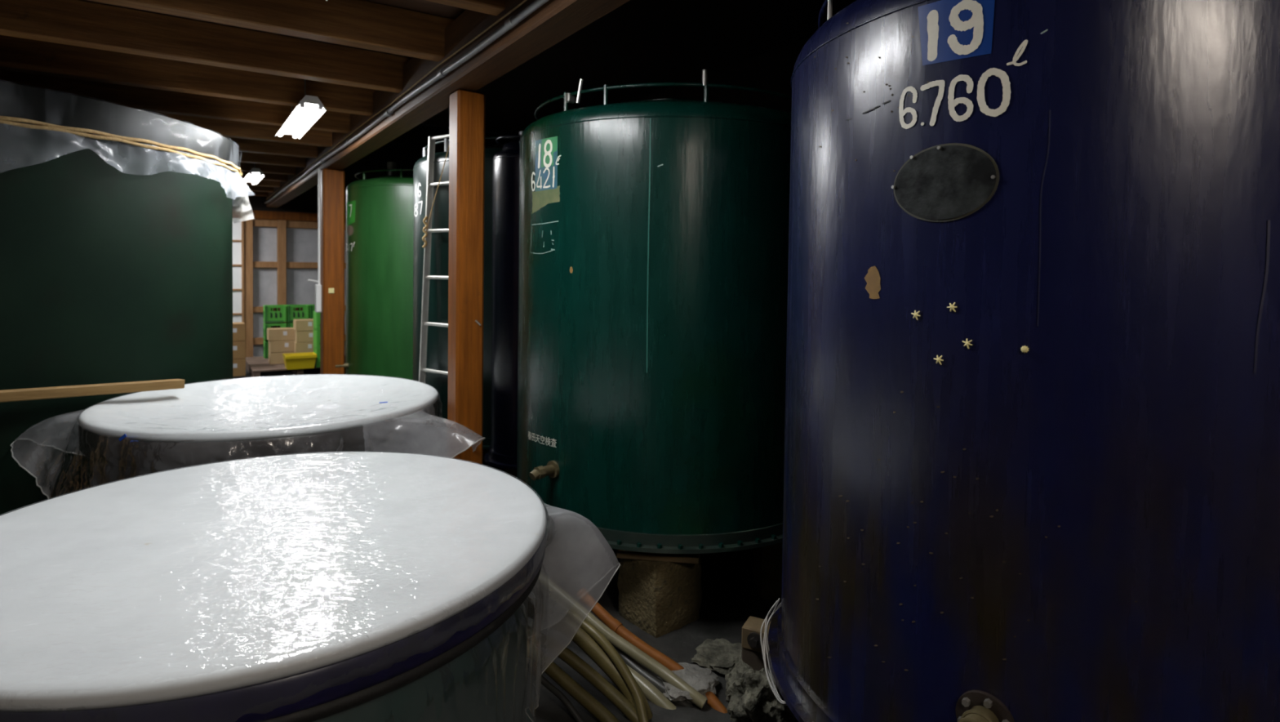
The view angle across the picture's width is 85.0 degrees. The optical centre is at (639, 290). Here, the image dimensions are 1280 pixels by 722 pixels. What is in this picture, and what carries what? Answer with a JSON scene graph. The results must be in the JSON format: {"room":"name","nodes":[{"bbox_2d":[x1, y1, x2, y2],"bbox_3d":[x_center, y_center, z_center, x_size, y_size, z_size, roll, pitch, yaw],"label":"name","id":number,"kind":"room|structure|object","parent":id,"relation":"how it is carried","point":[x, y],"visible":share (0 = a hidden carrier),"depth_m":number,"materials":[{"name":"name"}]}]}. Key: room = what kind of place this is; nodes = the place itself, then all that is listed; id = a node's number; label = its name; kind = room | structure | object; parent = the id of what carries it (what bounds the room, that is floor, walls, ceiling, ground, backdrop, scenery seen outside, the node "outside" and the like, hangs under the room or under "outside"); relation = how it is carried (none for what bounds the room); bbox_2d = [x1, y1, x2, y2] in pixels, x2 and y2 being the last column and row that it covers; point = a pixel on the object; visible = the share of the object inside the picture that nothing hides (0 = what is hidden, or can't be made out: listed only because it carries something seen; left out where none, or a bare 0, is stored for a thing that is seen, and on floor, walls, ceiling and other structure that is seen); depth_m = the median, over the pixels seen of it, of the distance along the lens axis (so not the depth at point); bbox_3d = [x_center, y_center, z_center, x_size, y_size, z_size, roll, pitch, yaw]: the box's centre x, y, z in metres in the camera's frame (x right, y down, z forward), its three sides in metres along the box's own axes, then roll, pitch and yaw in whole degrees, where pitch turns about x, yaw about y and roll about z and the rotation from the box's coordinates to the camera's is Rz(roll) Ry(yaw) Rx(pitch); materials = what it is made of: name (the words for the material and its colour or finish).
{"room":"sake brewery","nodes":[
{"label":"sake brewery","id":0,"kind":"room"},
{"bbox_2d":[0,0,505,196],"bbox_3d":[-4.639,-1.596,4.334,5.850,0.274,18.294,0,2,-33],"label":"ceiling","id":1,"kind":"structure","parent":0,"point":[236,70],"depth_m":4.59,"materials":[{"name":"brown wood"}]},
{"bbox_2d":[242,163,265,184],"bbox_3d":[-5.337,-1.698,9.604,0.210,0.347,1.262,0,2,-33],"label":"lamp","id":2,"kind":"object","parent":1,"relation":"hanging from","point":[255,175],"visible":0.87,"depth_m":9.42,"materials":[{"name":"white plastic"}]},
{"bbox_2d":[274,79,326,138],"bbox_3d":[-2.819,-1.544,5.756,0.210,0.347,1.462,0,2,-33],"label":"lamp","id":3,"kind":"object","parent":1,"relation":"hanging from","point":[310,108],"visible":0.96,"depth_m":5.58,"materials":[{"name":"white plastic"}]},
{"bbox_2d":[266,0,629,207],"bbox_3d":[-2.110,-1.470,5.812,0.200,0.360,18.000,0,2,-33],"label":"ceiling beam","id":4,"kind":"structure","parent":1,"relation":"attached to","point":[555,20],"depth_m":4.04,"materials":[{"name":"brown wood"}]},
{"bbox_2d":[265,0,526,199],"bbox_3d":[-2.209,-1.424,5.749,0.009,0.022,18.000,0,2,-33],"label":"cable","id":5,"kind":"object","parent":4,"relation":"attached to","point":[523,1],"visible":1,"depth_m":4.36,"materials":[{"name":"rubber"}]},
{"bbox_2d":[264,0,548,203],"bbox_3d":[-2.462,-1.374,6.123,0.050,0.050,16.900,0,2,-33],"label":"conduit pipe","id":6,"kind":"object","parent":4,"relation":"attached to","point":[513,20],"visible":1,"depth_m":4.11,"materials":[{"name":"grey metal"}]},
{"bbox_2d":[231,124,514,356],"bbox_3d":[-7.260,-1.116,13.426,11.400,4.900,0.170,0,2,-33],"label":"wall","id":7,"kind":"structure","parent":0,"point":[296,263],"depth_m":13.73,"materials":[{"name":"grey paint"}]},
{"bbox_2d":[232,211,244,322],"bbox_3d":[-8.011,-0.068,12.890,1.225,2.818,0.047,0,2,-33],"label":"door","id":8,"kind":"structure","parent":7,"relation":"in","point":[237,224],"depth_m":13.17,"materials":[{"name":"paper"}]},
{"bbox_2d":[232,355,798,721],"bbox_3d":[-2.372,1.684,5.969,11.399,0.100,18.338,0,2,-33],"label":"floor","id":9,"kind":"structure","parent":0,"point":[730,593],"depth_m":3.73,"materials":[{"name":"concrete"}]},
{"bbox_2d":[0,80,238,515],"bbox_3d":[-5.633,0.158,5.290,4.500,2.900,4.500,1,2,0],"label":"storage tank","id":10,"kind":"object","parent":9,"relation":"on","point":[116,257],"visible":0.73,"depth_m":4.53,"materials":[{"name":"green metal"}]},
{"bbox_2d":[231,173,253,221],"bbox_3d":[-5.643,-0.956,5.234,4.611,0.694,4.777,1,2,13],"label":"plastic sheet","id":11,"kind":"object","parent":10,"relation":"on","point":[237,188],"visible":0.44,"depth_m":6.30,"materials":[{"name":"white plastic"}]},
{"bbox_2d":[0,115,242,178],"bbox_3d":[-5.616,-1.056,5.253,4.564,0.070,4.564,1,2,7],"label":"straw rope","id":12,"kind":"object","parent":11,"relation":"attached to","point":[3,119],"visible":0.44,"depth_m":4.58,"materials":[{"name":"beige fabric"}]},
{"bbox_2d":[232,358,245,376],"bbox_3d":[-6.764,1.254,11.546,0.400,0.286,0.352,0,2,-33],"label":"cardboard box","id":13,"kind":"object","parent":9,"relation":"on","point":[238,364],"visible":0.38,"depth_m":11.46,"materials":[{"name":"brown cardboard"}]},
{"bbox_2d":[232,340,245,359],"bbox_3d":[-6.761,0.964,11.537,0.400,0.286,0.352,0,2,-33],"label":"cardboard box","id":14,"kind":"object","parent":13,"relation":"on","point":[238,347],"visible":0.38,"depth_m":11.45,"materials":[{"name":"brown cardboard"}]},
{"bbox_2d":[232,321,244,341],"bbox_3d":[-6.760,0.674,11.528,0.400,0.286,0.352,0,2,-33],"label":"cardboard box","id":15,"kind":"object","parent":14,"relation":"on","point":[238,328],"visible":0.45,"depth_m":11.44,"materials":[{"name":"brown cardboard"}]},
{"bbox_2d":[78,398,438,487],"bbox_3d":[-2.433,1.215,4.681,2.072,0.914,2.072,1,2,0],"label":"tank","id":16,"kind":"object","parent":9,"relation":"on","point":[114,460],"visible":0.17,"depth_m":3.77,"materials":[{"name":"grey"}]},
{"bbox_2d":[77,374,438,442],"bbox_3d":[-2.427,0.792,4.668,2.072,0.158,2.072,0,2,-29],"label":"tank lid","id":17,"kind":"object","parent":16,"relation":"on","point":[264,407],"visible":1,"depth_m":4.65,"materials":[{"name":"white plastic"}]},
{"bbox_2d":[0,378,185,402],"bbox_3d":[-3.509,0.603,4.112,0.075,0.187,1.645,2,2,22],"label":"batten","id":18,"kind":"object","parent":17,"relation":"on","point":[42,393],"visible":1,"depth_m":4.29,"materials":[{"name":"brown wood"}]},
{"bbox_2d":[9,408,466,499],"bbox_3d":[-2.553,0.965,4.622,2.484,0.520,2.369,0,2,-28],"label":"plastic sheet","id":19,"kind":"object","parent":17,"relation":"on","point":[428,447],"visible":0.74,"depth_m":4.11,"materials":[{"name":"clear plastic"}]},
{"bbox_2d":[118,433,126,440],"bbox_3d":[-2.684,0.761,3.622,0.050,0.041,0.004,1,2,14],"label":"tape mark","id":20,"kind":"object","parent":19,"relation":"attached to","point":[123,436],"visible":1,"depth_m":3.62,"materials":[{"name":"blue plastic"}]},
{"bbox_2d":[0,528,546,721],"bbox_3d":[-1.296,1.301,2.411,1.922,0.914,1.922,1,2,0],"label":"tank","id":21,"kind":"object","parent":9,"relation":"on","point":[488,682],"visible":0.23,"depth_m":1.81,"materials":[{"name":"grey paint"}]},
{"bbox_2d":[0,451,546,711],"bbox_3d":[-1.290,0.834,2.396,1.922,0.070,1.922,0,2,-29],"label":"tank lid","id":22,"kind":"object","parent":21,"relation":"on","point":[220,576],"visible":1,"depth_m":2.07,"materials":[{"name":"white plastic"}]},
{"bbox_2d":[533,520,617,709],"bbox_3d":[-1.296,1.143,2.406,1.941,0.700,1.939,2,2,34],"label":"plastic sheet","id":23,"kind":"object","parent":22,"relation":"on","point":[594,545],"visible":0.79,"depth_m":2.65,"materials":[{"name":"clear plastic"}]},
{"bbox_2d":[262,564,542,721],"bbox_3d":[-1.292,0.954,2.400,1.894,0.044,1.894,1,2,0],"label":"band","id":24,"kind":"object","parent":21,"relation":"attached to","point":[325,709],"visible":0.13,"depth_m":1.75,"materials":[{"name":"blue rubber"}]},
{"bbox_2d":[245,355,319,377],"bbox_3d":[-6.105,1.311,12.282,1.380,0.149,1.920,0,2,-33],"label":"pallet","id":25,"kind":"object","parent":9,"relation":"on","point":[254,365],"visible":0.35,"depth_m":11.62,"materials":[{"name":"brown wood"}]},
{"bbox_2d":[263,340,268,358],"bbox_3d":[-6.687,1.063,12.786,0.359,0.300,0.312,0,2,-32],"label":"crate","id":26,"kind":"object","parent":25,"relation":"on","point":[265,342],"visible":0.34,"depth_m":12.58,"materials":[{"name":"green plastic"}]},
{"bbox_2d":[262,321,286,340],"bbox_3d":[-6.682,0.738,12.776,0.359,0.300,0.312,0,2,-33],"label":"crate","id":27,"kind":"object","parent":26,"relation":"on","point":[265,325],"visible":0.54,"depth_m":12.66,"materials":[{"name":"green plastic"}]},
{"bbox_2d":[262,304,286,322],"bbox_3d":[-6.678,0.413,12.765,0.359,0.300,0.312,0,2,-32],"label":"crate","id":28,"kind":"object","parent":27,"relation":"on","point":[271,313],"visible":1,"depth_m":12.66,"materials":[{"name":"green plastic"}]},
{"bbox_2d":[268,351,294,364],"bbox_3d":[-6.169,1.142,12.045,0.400,0.196,0.302,0,2,-33],"label":"cardboard box","id":29,"kind":"object","parent":25,"relation":"on","point":[277,357],"visible":0.41,"depth_m":11.87,"materials":[{"name":"brown cardboard"}]},
{"bbox_2d":[268,339,294,352],"bbox_3d":[-6.168,0.942,12.041,0.400,0.196,0.302,0,2,-33],"label":"cardboard box","id":30,"kind":"object","parent":29,"relation":"on","point":[274,346],"visible":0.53,"depth_m":11.91,"materials":[{"name":"brown cardboard"}]},
{"bbox_2d":[266,327,294,340],"bbox_3d":[-6.189,0.742,12.031,0.400,0.196,0.302,0,2,-33],"label":"cardboard box","id":31,"kind":"object","parent":30,"relation":"on","point":[274,333],"visible":0.99,"depth_m":11.91,"materials":[{"name":"brown cardboard"}]},
{"bbox_2d":[282,351,316,369],"bbox_3d":[-5.598,1.153,11.486,0.470,0.230,0.358,0,2,-33],"label":"plastic tub","id":32,"kind":"object","parent":25,"relation":"on","point":[292,360],"visible":1,"depth_m":11.38,"materials":[{"name":"yellow plastic"}]},
{"bbox_2d":[313,346,319,367],"bbox_3d":[-5.320,1.113,11.794,0.312,0.300,0.359,0,2,-33],"label":"crate","id":33,"kind":"object","parent":25,"relation":"on","point":[317,351],"visible":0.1,"depth_m":11.58,"materials":[{"name":"green plastic"}]},
{"bbox_2d":[313,328,319,348],"bbox_3d":[-5.316,0.803,11.784,0.312,0.300,0.359,0,2,-33],"label":"crate","id":34,"kind":"object","parent":33,"relation":"on","point":[316,332],"visible":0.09,"depth_m":11.58,"materials":[{"name":"green plastic"}]},
{"bbox_2d":[313,311,319,329],"bbox_3d":[-5.311,0.493,11.775,0.312,0.300,0.359,0,2,-33],"label":"crate","id":35,"kind":"object","parent":34,"relation":"on","point":[316,315],"visible":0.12,"depth_m":11.57,"materials":[{"name":"green plastic"}]},
{"bbox_3d":[-6.377,1.061,12.988,0.359,0.300,0.312,0,2,-33],"label":"crate","id":36,"kind":"object","parent":25,"relation":"on","visible":0},
{"bbox_2d":[285,321,293,327],"bbox_3d":[-6.372,0.736,12.978,0.359,0.300,0.312,0,2,-33],"label":"crate","id":37,"kind":"object","parent":36,"relation":"on","point":[289,324],"visible":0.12,"depth_m":12.80,"materials":[{"name":"green plastic"}]},
{"bbox_2d":[285,304,308,321],"bbox_3d":[-6.368,0.411,12.968,0.359,0.300,0.312,0,2,-33],"label":"crate","id":38,"kind":"object","parent":37,"relation":"on","point":[293,311],"visible":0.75,"depth_m":12.85,"materials":[{"name":"green plastic"}]},
{"bbox_3d":[-6.067,1.059,13.190,0.359,0.300,0.312,0,2,-34],"label":"crate","id":39,"kind":"object","parent":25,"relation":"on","visible":0},
{"bbox_3d":[-6.062,0.734,13.180,0.359,0.300,0.312,0,2,-34],"label":"crate","id":40,"kind":"object","parent":39,"relation":"on","visible":0},
{"bbox_2d":[308,304,315,318],"bbox_3d":[-6.058,0.410,13.170,0.359,0.300,0.312,0,2,-34],"label":"crate","id":41,"kind":"object","parent":40,"relation":"on","point":[311,307],"visible":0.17,"depth_m":12.97,"materials":[{"name":"green plastic"}]},
{"bbox_3d":[-5.768,1.153,12.029,0.345,0.186,0.302,0,2,-33],"label":"cardboard box","id":42,"kind":"object","parent":25,"relation":"on","visible":0},
{"bbox_2d":[293,341,313,352],"bbox_3d":[-5.764,0.963,12.030,0.345,0.186,0.302,0,2,-33],"label":"cardboard box","id":43,"kind":"object","parent":42,"relation":"on","point":[299,347],"visible":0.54,"depth_m":11.89,"materials":[{"name":"brown cardboard"}]},
{"bbox_2d":[294,330,313,342],"bbox_3d":[-5.754,0.773,12.043,0.345,0.186,0.302,0,2,-33],"label":"cardboard box","id":44,"kind":"object","parent":43,"relation":"on","point":[300,335],"visible":0.58,"depth_m":11.89,"materials":[{"name":"brown cardboard"}]},
{"bbox_2d":[293,318,313,330],"bbox_3d":[-5.759,0.583,12.025,0.345,0.186,0.302,0,2,-33],"label":"cardboard box","id":45,"kind":"object","parent":44,"relation":"on","point":[304,324],"visible":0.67,"depth_m":11.89,"materials":[{"name":"brown cardboard"}]},
{"bbox_2d":[306,168,344,374],"bbox_3d":[-3.558,0.100,7.952,0.427,2.950,0.325,0,2,-33],"label":"wooden post","id":46,"kind":"object","parent":9,"relation":"on","point":[330,287],"visible":0.68,"depth_m":7.88,"materials":[{"name":"brown wood"}]},
{"bbox_2d":[328,288,334,293],"bbox_3d":[-3.475,-0.001,7.861,0.060,0.060,0.020,0,2,-33],"label":"socket","id":47,"kind":"object","parent":46,"relation":"attached to","point":[330,290],"depth_m":7.85,"materials":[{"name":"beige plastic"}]},
{"bbox_2d":[418,133,448,422],"bbox_3d":[-1.540,0.226,5.396,0.420,2.875,0.173,2,2,37],"label":"ladder","id":48,"kind":"object","parent":9,"relation":"on","point":[427,229],"visible":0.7,"depth_m":5.50,"materials":[{"name":"metal"}]},
{"bbox_2d":[440,444,447,457],"bbox_3d":[-1.600,1.422,5.817,0.304,0.454,0.304,1,2,0],"label":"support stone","id":49,"kind":"object","parent":9,"relation":"on","point":[444,446],"visible":0.02,"depth_m":5.66,"materials":[{"name":"grey stone"}]},
{"bbox_2d":[447,88,484,465],"bbox_3d":[-1.093,0.245,4.381,0.276,2.949,0.276,0,2,-33],"label":"wooden post","id":50,"kind":"object","parent":9,"relation":"on","point":[467,107],"visible":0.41,"depth_m":4.30,"materials":[{"name":"wood"}]},
{"bbox_2d":[504,468,516,478],"bbox_3d":[-0.831,1.454,5.154,0.306,0.454,0.304,1,2,0],"label":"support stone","id":51,"kind":"object","parent":9,"relation":"on","point":[513,473],"visible":0.02,"depth_m":5.00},
{"bbox_2d":[484,130,523,469],"bbox_3d":[-0.811,0.035,5.110,0.630,2.385,0.630,-1,2,-38],"label":"storage tank","id":52,"kind":"object","parent":51,"relation":"on","point":[503,449],"visible":0.41,"depth_m":4.88,"materials":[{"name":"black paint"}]},
{"bbox_2d":[527,662,584,721],"bbox_3d":[-0.409,1.678,2.953,0.468,0.185,0.039,2,2,36],"label":"hose","id":53,"kind":"object","parent":9,"relation":"on","point":[531,669],"visible":0.79,"depth_m":2.91,"materials":[{"name":"brown rubber"}]},
{"bbox_2d":[527,640,619,721],"bbox_3d":[-0.339,1.657,2.955,0.683,0.324,0.067,2,2,31],"label":"hose","id":54,"kind":"object","parent":9,"relation":"on","point":[558,675],"visible":0.8,"depth_m":2.91,"materials":[{"name":"brown rubber"}]},
{"bbox_2d":[527,624,638,721],"bbox_3d":[-0.285,1.649,2.999,0.792,0.373,0.072,2,2,27],"label":"hose","id":55,"kind":"object","parent":9,"relation":"on","point":[571,659],"visible":0.78,"depth_m":2.96,"materials":[{"name":"beige rubber"}]},
{"bbox_2d":[527,595,653,719],"bbox_3d":[-0.280,1.620,3.061,0.854,0.534,0.121,2,2,30],"label":"hose","id":56,"kind":"object","parent":9,"relation":"on","point":[546,615],"visible":0.61,"depth_m":3.02,"materials":[{"name":"beige rubber"}]},
{"bbox_2d":[531,582,648,721],"bbox_3d":[-0.268,1.563,3.039,0.839,0.574,0.120,2,2,36],"label":"hose","id":57,"kind":"object","parent":9,"relation":"on","point":[572,615],"visible":0.89,"depth_m":2.99,"materials":[{"name":"beige rubber"}]},
{"bbox_2d":[536,571,707,709],"bbox_3d":[-0.143,1.538,3.181,0.988,0.428,0.068,2,2,29],"label":"hose","id":58,"kind":"object","parent":9,"relation":"on","point":[645,660],"visible":0.8,"depth_m":3.13,"materials":[{"name":"beige rubber"}]},
{"bbox_2d":[626,664,675,709],"bbox_3d":[0.076,1.771,3.005,0.421,0.204,0.066,2,2,39],"label":"hose","id":59,"kind":"object","parent":9,"relation":"on","point":[651,693],"visible":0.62,"depth_m":3.00,"materials":[{"name":"beige rubber"}]},
{"bbox_2d":[576,587,727,713],"bbox_3d":[0.077,1.654,3.147,0.937,0.387,0.100,2,2,39],"label":"pipe","id":60,"kind":"object","parent":9,"relation":"on","point":[583,595],"visible":0.7,"depth_m":3.21,"materials":[{"name":"orange plastic"}]},
{"bbox_2d":[612,644,693,706],"bbox_3d":[0.001,1.685,3.116,0.809,0.332,0.068,2,2,35],"label":"hose","id":61,"kind":"object","parent":9,"relation":"on","point":[656,682],"visible":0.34,"depth_m":3.07,"materials":[{"name":"beige rubber"}]},
{"bbox_2d":[617,554,702,637],"bbox_3d":[0.102,1.549,3.713,0.355,0.378,0.334,-1,2,-40],"label":"stone block","id":62,"kind":"object","parent":9,"relation":"on","point":[659,597],"visible":0.76,"depth_m":3.58,"materials":[{"name":"brown stone"}]},
{"bbox_2d":[616,550,699,564],"bbox_3d":[0.101,1.355,3.643,0.420,0.030,0.200,1,2,8],"label":"wood shim","id":63,"kind":"object","parent":62,"relation":"on","point":[675,557],"visible":0.44,"depth_m":3.55,"materials":[{"name":"brown wood"}]},
{"bbox_2d":[657,662,719,703],"bbox_3d":[0.208,1.716,3.074,0.290,0.092,0.266,1,2,0],"label":"flat rock","id":64,"kind":"object","parent":9,"relation":"on","point":[703,680],"visible":0.71,"depth_m":3.02,"materials":[{"name":"grey stone"}]},
{"bbox_2d":[690,638,742,675],"bbox_3d":[0.425,1.729,3.314,0.315,0.057,0.313,2,2,30],"label":"flat rock","id":65,"kind":"object","parent":9,"relation":"on","point":[721,655],"visible":0.72,"depth_m":3.28,"materials":[{"name":"grey stone"}]},
{"bbox_2d":[724,649,796,721],"bbox_3d":[0.525,1.643,2.909,0.333,0.292,0.297,1,2,0],"label":"boulder","id":66,"kind":"object","parent":9,"relation":"on","point":[750,697],"visible":0.63,"depth_m":2.82,"materials":[{"name":"grey stone"}]},
{"bbox_2d":[741,615,771,670],"bbox_3d":[0.572,1.490,2.874,0.300,0.181,0.140,2,2,27],"label":"wood block","id":67,"kind":"object","parent":66,"relation":"on","point":[752,654],"visible":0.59,"depth_m":2.89,"materials":[{"name":"brown wood"}]},
{"bbox_3d":[-1.600,1.389,6.876,0.304,0.456,0.304,1,2,0],"label":"support stone","id":68,"kind":"object","parent":9,"relation":"on","visible":0},
{"bbox_2d":[413,136,517,449],"bbox_3d":[-1.049,-0.051,6.302,1.993,2.476,1.993,2,2,41],"label":"storage tank","id":69,"kind":"object","parent":68,"relation":"on","point":[437,336],"visible":0.19,"depth_m":5.52,"materials":[{"name":"black metal"}]},
{"bbox_3d":[2.014,1.563,2.879,0.305,0.455,0.304,1,2,0],"label":"support stone","id":70,"kind":"object","parent":9,"relation":"on","visible":0},
{"bbox_2d":[760,0,1279,721],"bbox_3d":[1.486,0.190,2.386,2.068,2.476,2.044,1,2,0],"label":"storage tank","id":71,"kind":"object","parent":70,"relation":"on","point":[1082,525],"depth_m":1.61,"materials":[{"name":"blue metal"}]},
{"bbox_2d":[911,310,919,319],"bbox_3d":[0.711,0.062,1.801,0.009,0.026,0.026,-1,2,-37],"label":"stud","id":72,"kind":"object","parent":71,"relation":"attached to","point":[915,314],"visible":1,"depth_m":1.80,"materials":[{"name":"beige plastic"}]},
{"bbox_2d":[933,355,943,364],"bbox_3d":[0.750,0.173,1.754,0.009,0.025,0.026,-1,2,-40],"label":"stud","id":73,"kind":"object","parent":71,"relation":"attached to","point":[939,359],"visible":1,"depth_m":1.75,"materials":[{"name":"beige plastic"}]},
{"bbox_2d":[946,302,956,311],"bbox_3d":[0.772,0.040,1.727,0.009,0.025,0.026,-1,2,-42],"label":"stud","id":74,"kind":"object","parent":71,"relation":"attached to","point":[952,306],"visible":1,"depth_m":1.72,"materials":[{"name":"beige plastic"}]},
{"bbox_2d":[962,337,972,348],"bbox_3d":[0.797,0.129,1.701,0.009,0.025,0.025,-1,2,-44],"label":"stud","id":75,"kind":"object","parent":71,"relation":"attached to","point":[966,342],"visible":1,"depth_m":1.70,"materials":[{"name":"beige plastic"}]},
{"bbox_2d":[1020,345,1029,352],"bbox_3d":[0.889,0.135,1.614,0.017,0.017,0.012,2,2,38],"label":"stud","id":76,"kind":"object","parent":71,"relation":"attached to","point":[1024,348],"visible":1,"depth_m":1.61,"materials":[{"name":"beige plastic"}]},
{"bbox_3d":[-0.351,1.465,4.967,0.304,0.456,0.304,1,2,0],"label":"support stone","id":77,"kind":"object","parent":9,"relation":"on","visible":0},
{"bbox_2d":[515,69,791,553],"bbox_3d":[0.199,0.062,4.394,1.994,2.402,1.994,1,2,0],"label":"storage tank","id":78,"kind":"object","parent":77,"relation":"on","point":[653,265],"visible":0.82,"depth_m":3.51,"materials":[{"name":"green metal"}]},
{"bbox_2d":[528,460,559,480],"bbox_3d":[-0.498,0.951,3.682,0.157,0.090,0.162,1,2,0],"label":"tap","id":79,"kind":"object","parent":78,"relation":"on","point":[550,471],"depth_m":3.68,"materials":[{"name":"gold metal"}]},
{"bbox_3d":[-3.069,1.299,9.130,0.304,0.456,0.304,1,2,0],"label":"support stone","id":80,"kind":"object","parent":9,"relation":"on","visible":0},
{"bbox_2d":[335,161,413,380],"bbox_3d":[-2.517,-0.218,8.553,2.094,2.631,2.094,1,2,0],"label":"storage tank","id":81,"kind":"object","parent":80,"relation":"on","point":[380,210],"visible":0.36,"depth_m":7.61,"materials":[{"name":"green metal"}]},
{"bbox_2d":[335,362,348,368],"bbox_3d":[-3.402,0.855,7.981,0.160,0.060,0.057,0,2,-35],"label":"tap","id":82,"kind":"object","parent":81,"relation":"on","point":[345,365],"depth_m":7.97,"materials":[{"name":"gold metal"}]},
{"bbox_2d":[420,0,855,134],"bbox_3d":[0.242,-3.305,7.359,5.450,0.060,18.138,0,2,-33],"label":"ceiling","id":83,"kind":"structure","parent":0,"point":[638,41],"depth_m":9.73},
{"bbox_2d":[634,37,809,112],"bbox_3d":[2.439,-0.840,8.892,0.120,4.900,18.138,0,2,-33],"label":"wall","id":84,"kind":"structure","parent":0,"point":[773,70],"depth_m":9.97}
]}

